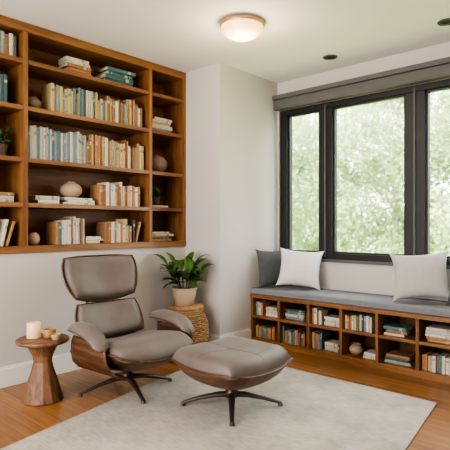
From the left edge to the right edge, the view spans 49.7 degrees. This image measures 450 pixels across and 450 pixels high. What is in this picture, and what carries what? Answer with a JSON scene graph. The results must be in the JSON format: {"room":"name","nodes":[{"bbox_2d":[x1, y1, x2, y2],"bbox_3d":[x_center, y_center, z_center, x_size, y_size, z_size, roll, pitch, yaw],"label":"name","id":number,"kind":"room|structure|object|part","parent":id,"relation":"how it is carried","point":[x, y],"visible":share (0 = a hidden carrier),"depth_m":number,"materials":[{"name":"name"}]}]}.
{"room":"library","nodes":[
{"label":"library","id":0,"kind":"room"},
{"bbox_2d":[0,246,184,366],"bbox_3d":[-2.390,-0.170,2.943,0.350,2.700,5.530,0,0,42],"label":"wall","id":1,"kind":"structure","parent":0,"point":[32,286],"depth_m":3.81,"materials":[{"name":"paint"}]},
{"bbox_2d":[0,352,82,388],"bbox_3d":[-2.254,1.105,2.819,0.018,0.150,5.530,0,0,42],"label":"baseboard","id":2,"kind":"structure","parent":1,"relation":"attached to","point":[15,374],"depth_m":3.64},
{"bbox_2d":[0,15,185,253],"bbox_3d":[-1.214,-0.654,4.194,0.333,1.729,2.093,0,0,42],"label":"built-in bookcase","id":3,"kind":"object","parent":1,"relation":"attached to","point":[159,90],"visible":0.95,"depth_m":4.19,"materials":[{"name":"brown wood"}]},
{"bbox_2d":[0,128,11,154],"bbox_3d":[-1.673,-0.626,3.615,0.187,0.236,0.178,0,0,42],"label":"potted plant","id":4,"kind":"object","parent":3,"relation":"on","point":[3,146],"visible":0.93,"depth_m":3.60,"materials":[{"name":"green plant"}]},
{"bbox_3d":[-1.678,-0.554,3.613,0.120,0.092,0.120,0,0,42],"label":"pot","id":5,"kind":"part","parent":4,"relation":"part of","materials":[{"name":"grey ceramic"}]},
{"bbox_2d":[28,232,39,244],"bbox_3d":[-1.495,0.107,3.799,0.096,0.101,0.096,0,0,42],"label":"vase","id":6,"kind":"object","parent":3,"relation":"on","point":[33,237],"visible":0.88,"depth_m":3.77,"materials":[{"name":"beige ceramic"}]},
{"bbox_2d":[28,96,40,107],"bbox_3d":[-1.503,-0.951,3.805,0.124,0.106,0.124,0,0,42],"label":"round vase","id":7,"kind":"object","parent":3,"relation":"on","point":[33,101],"visible":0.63,"depth_m":3.76,"materials":[{"name":"brown ceramic"}]},
{"bbox_2d":[0,30,173,245],"bbox_3d":[-1.226,-0.639,4.159,0.217,1.592,1.937,0,0,42],"label":"books","id":8,"kind":"object","parent":3,"relation":"on","point":[43,143],"visible":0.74,"depth_m":4.10,"materials":[{"name":"paper"}]},
{"bbox_2d":[60,182,81,197],"bbox_3d":[-1.288,-0.294,4.070,0.180,0.132,0.180,0,0,42],"label":"vase","id":9,"kind":"object","parent":8,"relation":"on","point":[69,189],"visible":0.96,"depth_m":4.01,"materials":[{"name":"beige ceramic"}]},
{"bbox_3d":[-1.209,0.184,4.189,0.318,0.052,2.093,0,0,42],"label":"board","id":10,"kind":"part","parent":3,"relation":"part of","materials":[{"name":"brown wood"}]},
{"bbox_2d":[152,186,164,204],"bbox_3d":[-0.680,-0.285,4.710,0.188,0.181,0.210,0,0,42],"label":"potted plant","id":11,"kind":"object","parent":3,"relation":"on","point":[155,190],"visible":0.73,"depth_m":4.67,"materials":[{"name":"green plant"}]},
{"bbox_3d":[-0.681,-0.231,4.707,0.110,0.072,0.110,0,0,42],"label":"pot","id":12,"kind":"part","parent":11,"relation":"part of","materials":[{"name":"ceramic"}]},
{"bbox_2d":[152,155,166,171],"bbox_3d":[-0.669,-0.595,4.764,0.210,0.175,0.210,0,0,42],"label":"stone vase","id":13,"kind":"object","parent":3,"relation":"on","point":[159,164],"visible":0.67,"depth_m":4.68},
{"bbox_2d":[0,0,449,82],"bbox_3d":[0.195,-1.580,1.234,6.474,0.120,6.786,0,0,42],"label":"ceiling","id":14,"kind":"structure","parent":0,"point":[185,36],"depth_m":3.74,"materials":[{"name":"paint"}]},
{"bbox_2d":[219,14,264,41],"bbox_3d":[0.128,-1.456,3.649,0.340,0.126,0.340,0,0,42],"label":"flush ceiling light","id":15,"kind":"object","parent":14,"relation":"attached to","point":[237,27],"visible":1,"depth_m":3.55,"materials":[{"name":"white glass"}]},
{"bbox_2d":[323,54,337,59],"bbox_3d":[0.950,-1.516,4.397,0.132,0.006,0.132,0,0,42],"label":"recessed light","id":16,"kind":"object","parent":14,"relation":"in","point":[331,56],"visible":1,"depth_m":4.39,"materials":[{"name":"black metal"}]},
{"bbox_2d":[437,18,449,25],"bbox_3d":[1.655,-1.516,3.633,0.132,0.006,0.132,0,0,42],"label":"recessed light","id":17,"kind":"object","parent":14,"relation":"in","point":[446,20],"visible":1,"depth_m":3.64,"materials":[{"name":"black metal"}]},
{"bbox_2d":[0,350,449,449],"bbox_3d":[0.213,1.230,1.217,6.424,0.100,6.786,0,0,42],"label":"floor","id":18,"kind":"structure","parent":0,"point":[19,421],"depth_m":3.38,"materials":[{"name":"brown wood"}]},
{"bbox_2d":[15,333,69,406],"bbox_3d":[-1.232,0.972,3.288,0.346,0.416,0.346,0,0,42],"label":"wooden side table","id":19,"kind":"object","parent":18,"relation":"on","point":[42,388],"visible":0.92,"depth_m":3.21,"materials":[{"name":"brown wood"}]},
{"bbox_2d":[27,321,40,338],"bbox_3d":[-1.297,0.712,3.300,0.092,0.102,0.092,0,0,42],"label":"pillar candle","id":20,"kind":"object","parent":19,"relation":"on","point":[33,327],"visible":1,"depth_m":3.26,"materials":[{"name":"wax"}]},
{"bbox_2d":[43,328,55,338],"bbox_3d":[-1.186,0.733,3.287,0.086,0.060,0.086,0,0,42],"label":"bowl","id":21,"kind":"object","parent":19,"relation":"on","point":[47,332],"visible":0.88,"depth_m":3.25,"materials":[{"name":"ceramic"}]},
{"bbox_2d":[51,333,60,339],"bbox_3d":[-1.124,0.744,3.237,0.064,0.038,0.064,0,0,42],"label":"cup","id":22,"kind":"object","parent":19,"relation":"on","point":[55,336],"visible":1,"depth_m":3.22,"materials":[{"name":"beige ceramic"}]},
{"bbox_2d":[165,303,208,343],"bbox_3d":[-0.352,0.958,4.475,0.414,0.444,0.417,0,0,9],"label":"stool","id":23,"kind":"object","parent":18,"relation":"on","point":[196,313],"visible":0.4,"depth_m":4.34,"materials":[{"name":"beige wicker"}]},
{"bbox_2d":[152,252,213,305],"bbox_3d":[-0.384,0.493,4.512,0.488,0.483,0.524,0,0,-33],"label":"potted plant","id":24,"kind":"object","parent":23,"relation":"on","point":[183,295],"visible":1,"depth_m":4.40,"materials":[{"name":"green plant"}]},
{"bbox_3d":[-0.373,0.653,4.467,0.236,0.162,0.236,0,0,42],"label":"pot","id":25,"kind":"part","parent":24,"relation":"part of","materials":[{"name":"beige ceramic"}]},
{"bbox_2d":[0,367,436,449],"bbox_3d":[-0.054,1.175,2.769,1.906,0.009,2.874,0,0,34],"label":"area rug","id":26,"kind":"object","parent":18,"relation":"on","point":[317,412],"visible":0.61,"depth_m":2.90,"materials":[{"name":"beige carpet"}]},
{"bbox_2d":[61,254,196,403],"bbox_3d":[-0.711,0.697,3.480,0.844,0.932,0.933,0,0,-45],"label":"lounge chair","id":27,"kind":"object","parent":26,"relation":"on","point":[106,327],"visible":0.99,"depth_m":3.51,"materials":[{"name":"beige leather"}]},
{"bbox_2d":[65,256,135,298],"bbox_3d":[-0.951,0.403,3.723,0.593,0.318,0.193,0,0,-45],"label":"cushion","id":28,"kind":"object","parent":27,"relation":"on","point":[86,277],"depth_m":3.69,"materials":[{"name":"beige leather"}]},
{"bbox_2d":[78,299,141,336],"bbox_3d":[-0.867,0.702,3.638,0.516,0.249,0.189,0,0,-45],"label":"lumbar cushion","id":29,"kind":"object","parent":27,"relation":"on","point":[114,317],"depth_m":3.64,"materials":[{"name":"beige leather"}]},
{"bbox_2d":[106,330,192,362],"bbox_3d":[-0.644,0.859,3.413,0.650,0.212,0.690,0,0,-45],"label":"seat cushion","id":30,"kind":"object","parent":27,"relation":"on","point":[122,346],"depth_m":3.20,"materials":[{"name":"beige leather"}]},
{"bbox_2d":[170,336,292,425],"bbox_3d":[0.042,0.972,3.141,0.655,0.381,0.634,0,0,-45],"label":"ottoman","id":31,"kind":"object","parent":26,"relation":"on","point":[232,364],"visible":1,"depth_m":2.97,"materials":[{"name":"beige leather"}]},
{"bbox_2d":[172,336,290,379],"bbox_3d":[0.042,0.864,3.141,0.620,0.164,0.600,0,0,-45],"label":"cushion","id":32,"kind":"object","parent":31,"relation":"on","point":[229,357],"depth_m":2.97,"materials":[{"name":"beige leather"}]},
{"bbox_2d":[250,284,449,383],"bbox_3d":[1.515,0.904,4.034,3.000,0.552,0.467,0,0,42],"label":"window bench","id":33,"kind":"object","parent":18,"relation":"on","point":[419,313],"visible":0.75,"depth_m":4.21,"materials":[{"name":"brown wood"}]},
{"bbox_2d":[255,248,292,287],"bbox_3d":[0.500,0.433,4.934,0.399,0.388,0.154,0,0,-24],"label":"pillow","id":34,"kind":"object","parent":33,"relation":"on","point":[269,262],"visible":0.68,"depth_m":4.86,"materials":[{"name":"fabric"}]},
{"bbox_2d":[275,247,323,289],"bbox_3d":[0.734,0.425,4.767,0.468,0.404,0.208,0,0,15],"label":"pillow","id":35,"kind":"object","parent":33,"relation":"on","point":[297,268],"visible":1,"depth_m":4.70,"materials":[{"name":"fabric"}]},
{"bbox_2d":[256,300,449,374],"bbox_3d":[1.436,0.934,3.974,2.900,0.380,0.196,0,0,42],"label":"books","id":36,"kind":"object","parent":33,"relation":"on","point":[365,322],"visible":0.91,"depth_m":4.19,"materials":[{"name":"paper"}]},
{"bbox_2d":[349,342,362,354],"bbox_3d":[1.143,1.078,4.235,0.120,0.090,0.120,0,0,42],"label":"vase","id":37,"kind":"object","parent":33,"relation":"on","point":[355,348],"visible":1,"depth_m":4.20,"materials":[{"name":"beige ceramic"}]},
{"bbox_2d":[390,250,449,300],"bbox_3d":[1.597,0.415,3.971,0.497,0.423,0.210,0,0,24],"label":"pillow","id":38,"kind":"object","parent":33,"relation":"on","point":[417,275],"visible":0.98,"depth_m":3.91,"materials":[{"name":"grey fabric"}]},
{"bbox_2d":[185,63,276,334],"bbox_3d":[0.020,-0.170,5.236,0.824,2.700,1.106,0,0,42],"label":"wall column","id":39,"kind":"structure","parent":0,"point":[231,119],"depth_m":4.75,"materials":[{"name":"white paint"}]},
{"bbox_2d":[208,328,250,341],"bbox_3d":[-0.066,1.105,4.855,0.474,0.150,0.463,0,0,42],"label":"baseboard","id":40,"kind":"structure","parent":39,"relation":"attached to","point":[246,333],"depth_m":4.69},
{"bbox_2d":[277,42,449,300],"bbox_3d":[2.718,-0.170,3.390,5.650,2.700,0.200,0,0,42],"label":"wall","id":41,"kind":"structure","parent":0,"point":[363,278],"depth_m":4.61,"materials":[{"name":"white paint"}]},
{"bbox_2d":[272,57,449,110],"bbox_3d":[1.712,-1.292,4.104,3.199,0.145,0.100,0,0,42],"label":"window header","id":42,"kind":"object","parent":41,"relation":"attached to","point":[438,69],"visible":1,"depth_m":4.44,"materials":[{"name":"grey fabric"}]},
{"bbox_2d":[280,79,449,265],"bbox_3d":[1.692,-0.440,4.284,2.890,1.560,0.100,0,0,42],"label":"frame","id":43,"kind":"object","parent":41,"relation":"attached to","point":[421,89],"visible":0.66,"depth_m":4.51,"materials":[{"name":"black metal"}]},
{"bbox_2d":[288,86,449,257],"bbox_3d":[1.689,-0.443,4.280,2.705,1.445,0.050,0,0,42],"label":"window","id":44,"kind":"structure","parent":41,"relation":"in","point":[428,92],"depth_m":4.79,"materials":[{"name":"clear glass"}]},
{"bbox_2d":[324,87,415,256],"bbox_3d":[1.326,-0.440,4.543,0.907,1.520,0.013,0,0,42],"label":"strips","id":45,"kind":"object","parent":41,"relation":"attached to","point":[414,88],"visible":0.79,"depth_m":4.24,"materials":[{"name":"black metal"}]},
{"bbox_2d":[321,259,449,268],"bbox_3d":[1.674,0.351,4.226,2.940,0.027,0.070,0,0,42],"label":"window sill","id":46,"kind":"structure","parent":41,"relation":"attached to","point":[322,260],"depth_m":4.55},
{"label":"outside","id":47,"kind":"structure","parent":0,"visible":0},
{"bbox_3d":[7.921,1.630,16.112,40.000,0.100,25.514,0,0,42],"label":"lawn","id":48,"kind":"structure","parent":47,"visible":0},
{"bbox_2d":[292,107,368,248],"bbox_3d":[2.473,-2.437,17.332,5.813,8.017,5.108,0,0,42],"label":"tree","id":49,"kind":"object","parent":48,"relation":"on","point":[314,118],"visible":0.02,"depth_m":16.52,"materials":[{"name":"green plant"}]},
{"bbox_2d":[292,104,377,251],"bbox_3d":[1.196,-1.203,11.282,4.203,5.551,4.266,0,0,4],"label":"tree","id":50,"kind":"object","parent":48,"relation":"on","point":[296,173],"visible":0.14,"depth_m":10.21,"materials":[{"name":"green plant"}]},
{"bbox_2d":[292,102,403,252],"bbox_3d":[3.185,-2.157,15.104,6.150,7.457,4.795,0,0,42],"label":"tree","id":51,"kind":"object","parent":48,"relation":"on","point":[393,126],"visible":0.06,"depth_m":14.79,"materials":[{"name":"green plant"}]},
{"bbox_2d":[292,90,449,255],"bbox_3d":[3.339,-1.391,9.943,4.799,5.928,4.133,0,0,19],"label":"tree","id":52,"kind":"object","parent":48,"relation":"on","point":[391,180],"visible":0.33,"depth_m":9.75,"materials":[{"name":"green plant"}]},
{"bbox_2d":[312,90,449,251],"bbox_3d":[5.352,-2.163,12.898,6.255,7.470,4.767,0,0,38],"label":"tree","id":53,"kind":"object","parent":48,"relation":"on","point":[370,158],"visible":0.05,"depth_m":12.96,"materials":[{"name":"green plant"}]},
{"bbox_2d":[372,90,449,253],"bbox_3d":[4.822,-1.206,8.023,3.616,5.559,5.137,0,0,-34],"label":"tree","id":54,"kind":"object","parent":48,"relation":"on","point":[436,213],"visible":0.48,"depth_m":8.35,"materials":[{"name":"green plant"}]}
]}

